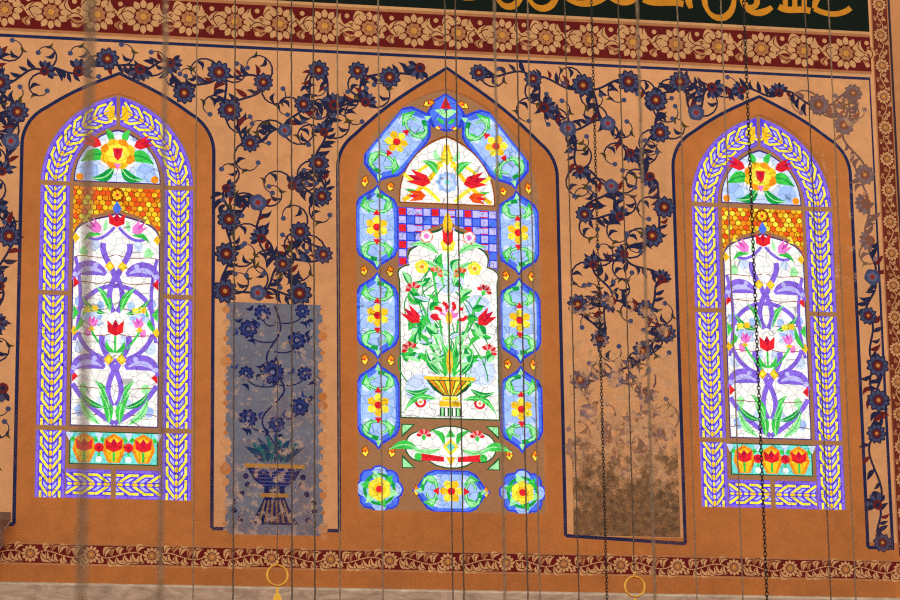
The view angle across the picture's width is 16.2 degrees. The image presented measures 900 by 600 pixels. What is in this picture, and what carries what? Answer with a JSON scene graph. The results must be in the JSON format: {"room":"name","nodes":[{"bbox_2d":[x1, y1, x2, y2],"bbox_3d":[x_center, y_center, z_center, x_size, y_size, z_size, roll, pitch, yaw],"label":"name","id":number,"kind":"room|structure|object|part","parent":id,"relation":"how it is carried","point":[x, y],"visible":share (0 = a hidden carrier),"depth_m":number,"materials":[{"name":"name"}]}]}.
{"room":"mosque interior","nodes":[
{"label":"mosque interior","id":0,"kind":"room"},
{"bbox_2d":[0,0,899,597],"bbox_3d":[0.139,-0.132,31.765,11.500,8.100,0.073,2,-15,-11],"label":"wall","id":1,"kind":"structure","parent":0,"point":[790,533],"depth_m":31.65,"materials":[{"name":"paint"}]},
{"bbox_2d":[0,512,10,548],"bbox_3d":[-4.482,2.250,30.072,0.600,0.454,0.200,2,-15,-11],"label":"stone corbel","id":2,"kind":"object","parent":1,"relation":"attached to","point":[5,517],"visible":1,"depth_m":30.07,"materials":[{"name":"beige stone"}]},
{"bbox_2d":[34,95,193,500],"bbox_3d":[-3.281,-0.061,31.095,1.530,4.120,0.006,2,-15,-11],"label":"window","id":3,"kind":"structure","parent":1,"relation":"in","point":[124,371],"depth_m":31.05,"materials":[{"name":"glass"}]},
{"bbox_2d":[192,0,197,599],"label":"cable","id":4,"kind":"object","parent":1,"point":[197,0],"depth_m":29.09,"materials":[{"name":"black metal"}]},
{"bbox_2d":[0,38,427,308],"bbox_3d":[-2.328,-1.206,31.506,4.309,2.758,0.011,2,-15,-11],"label":"painting","id":5,"kind":"object","parent":1,"relation":"attached to","point":[219,72],"depth_m":31.61,"materials":[{"name":"paint"}]},
{"bbox_2d":[220,302,327,539],"bbox_3d":[-1.718,1.169,31.009,1.069,2.367,0.005,2,-15,-11],"label":"painting","id":6,"kind":"object","parent":1,"relation":"attached to","point":[259,409],"visible":0.96,"depth_m":31.02},
{"bbox_2d":[336,0,340,599],"label":"cable","id":7,"kind":"object","parent":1,"point":[336,0],"depth_m":27.23,"materials":[{"name":"black metal"}]},
{"bbox_2d":[0,0,875,75],"bbox_3d":[-0.528,-2.757,32.263,10.195,0.490,0.006,2,-15,-11],"label":"trim","id":8,"kind":"structure","parent":1,"relation":"attached to","point":[401,29],"depth_m":32.35,"materials":[{"name":"paint"}]},
{"bbox_2d":[0,541,899,581],"bbox_3d":[0.209,2.568,31.014,11.546,0.233,0.006,2,-15,-11],"label":"trim","id":9,"kind":"structure","parent":1,"relation":"attached to","point":[53,553],"depth_m":30.96,"materials":[{"name":"paint"}]},
{"bbox_2d":[0,582,899,599],"bbox_3d":[0.235,6.062,30.105,11.500,6.675,0.035,2,-15,-11],"label":"ledge","id":10,"kind":"structure","parent":1,"relation":"attached to","point":[8,590],"depth_m":30.57,"materials":[{"name":"stone"}]},
{"bbox_2d":[356,90,544,513],"bbox_3d":[-0.010,-0.011,31.738,1.923,4.400,0.006,2,-15,-11],"label":"window","id":11,"kind":"structure","parent":1,"relation":"in","point":[413,176],"depth_m":31.71,"materials":[{"name":"stained glass"},{"name":"plaster"}]},
{"bbox_2d":[564,0,579,599],"label":"cable","id":12,"kind":"object","parent":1,"point":[564,0],"depth_m":28.76,"materials":[{"name":"black metal"}]},
{"bbox_2d":[279,0,869,31],"bbox_3d":[-0.568,-3.323,32.407,10.130,0.680,0.001,2,-15,-11],"label":"inscription band","id":13,"kind":"object","parent":1,"relation":"attached to","point":[845,15],"visible":0.94,"depth_m":32.95,"materials":[{"name":"paint"}]},
{"bbox_2d":[469,59,891,552],"bbox_3d":[2.351,0.033,32.120,4.323,5.039,0.011,2,-15,-11],"label":"painting","id":14,"kind":"object","parent":1,"relation":"attached to","point":[618,506],"depth_m":32.03,"materials":[{"name":"paint"}]},
{"bbox_2d":[676,0,697,599],"label":"cable","id":15,"kind":"object","parent":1,"point":[676,0],"depth_m":27.86,"materials":[{"name":"black metal"}]},
{"bbox_3d":[2.032,-1.676,28.831,1.757,10.329,1.033,2,-15,-11],"label":"lamp chain","id":16,"kind":"part","parent":15,"relation":"part of","materials":[{"name":"metal"}]},
{"bbox_2d":[692,116,845,509],"bbox_3d":[3.226,0.095,32.360,1.530,4.157,0.006,2,-15,-11],"label":"window","id":17,"kind":"structure","parent":1,"relation":"in","point":[787,313],"depth_m":32.31,"materials":[{"name":"stained glass"},{"name":"plaster"}]},
{"bbox_2d":[828,0,856,599],"label":"cable","id":18,"kind":"object","parent":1,"point":[828,0],"depth_m":27.06,"materials":[{"name":"black metal"}]},
{"bbox_2d":[870,0,899,555],"bbox_3d":[4.572,-0.447,32.681,0.215,6.250,0.006,2,-15,-11],"label":"trim","id":19,"kind":"structure","parent":1,"relation":"attached to","point":[880,9],"depth_m":32.85,"materials":[{"name":"paint"}]},
{"label":"outside","id":20,"kind":"structure","parent":0,"visible":0},
{"bbox_2d":[75,0,94,599],"label":"cable","id":21,"kind":"object","parent":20,"point":[85,402],"depth_m":11.39,"materials":[{"name":"black metal"}]},
{"bbox_2d":[157,0,167,599],"label":"cable","id":22,"kind":"object","parent":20,"point":[164,175],"depth_m":12.47,"materials":[{"name":"black metal"}]},
{"bbox_2d":[232,0,235,599],"label":"cable","id":23,"kind":"object","parent":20,"point":[234,0],"depth_m":28.63,"materials":[{"name":"black metal"}]},
{"bbox_2d":[277,0,277,559],"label":"chandelier","id":24,"kind":"object","parent":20,"point":[277,0],"depth_m":28.76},
{"bbox_2d":[266,560,288,599],"bbox_3d":[-1.530,2.597,28.046,0.202,0.587,0.200,2,-15,-11],"label":"light","id":25,"kind":"object","parent":24,"relation":"hanging from","point":[277,596],"depth_m":28.06,"materials":[{"name":"gold metal"}]},
{"bbox_2d":[290,0,292,599],"label":"cable","id":26,"kind":"object","parent":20,"point":[291,0],"depth_m":28.07,"materials":[{"name":"black metal"}]},
{"bbox_2d":[312,0,315,599],"label":"cable","id":27,"kind":"object","parent":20,"point":[313,0],"depth_m":28.26,"materials":[{"name":"black metal"}]},
{"bbox_2d":[377,0,383,599],"label":"cable","id":28,"kind":"object","parent":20,"point":[377,0],"depth_m":25.23,"materials":[{"name":"black metal"}]},
{"bbox_2d":[444,0,453,599],"label":"cable","id":29,"kind":"object","parent":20,"point":[444,0],"depth_m":28.49,"materials":[{"name":"black metal"}]},
{"bbox_2d":[454,0,464,599],"label":"cable","id":30,"kind":"object","parent":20,"point":[455,0],"depth_m":27.97,"materials":[{"name":"black metal"}]},
{"bbox_2d":[493,0,505,599],"label":"cable","id":31,"kind":"object","parent":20,"point":[494,4],"depth_m":19.09,"materials":[{"name":"black metal"}]},
{"bbox_2d":[515,0,528,599],"label":"cable","id":32,"kind":"object","parent":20,"point":[515,0],"depth_m":26.52,"materials":[{"name":"black metal"}]},
{"bbox_2d":[527,0,540,599],"label":"cable","id":33,"kind":"object","parent":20,"point":[527,0],"depth_m":25.45,"materials":[{"name":"black metal"}]},
{"bbox_2d":[590,0,608,599],"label":"chandelier","id":34,"kind":"object","parent":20,"point":[595,160],"depth_m":27.70,"materials":[{"name":"black metal"}]},
{"bbox_2d":[617,0,634,570],"label":"cable","id":35,"kind":"object","parent":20,"point":[617,0],"depth_m":29.37,"materials":[{"name":"black metal"}]},
{"bbox_2d":[624,572,644,599],"bbox_3d":[1.675,2.751,28.649,0.202,0.587,0.200,2,-15,-11],"label":"light","id":36,"kind":"object","parent":35,"relation":"hanging from","point":[633,576],"depth_m":28.68,"materials":[{"name":"gold metal"}]},
{"bbox_2d":[636,0,655,599],"label":"cable","id":37,"kind":"object","parent":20,"point":[637,8],"depth_m":18.21,"materials":[{"name":"black metal"}]},
{"bbox_2d":[720,0,743,599],"label":"cable","id":38,"kind":"object","parent":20,"point":[720,0],"depth_m":26.88,"materials":[{"name":"black metal"}]},
{"bbox_2d":[742,0,768,599],"label":"cable","id":39,"kind":"object","parent":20,"point":[766,587],"depth_m":29.06,"materials":[{"name":"black metal"}]},
{"bbox_2d":[804,0,831,599],"label":"cable","id":40,"kind":"object","parent":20,"point":[804,0],"depth_m":29.16,"materials":[{"name":"black metal"}]}
]}

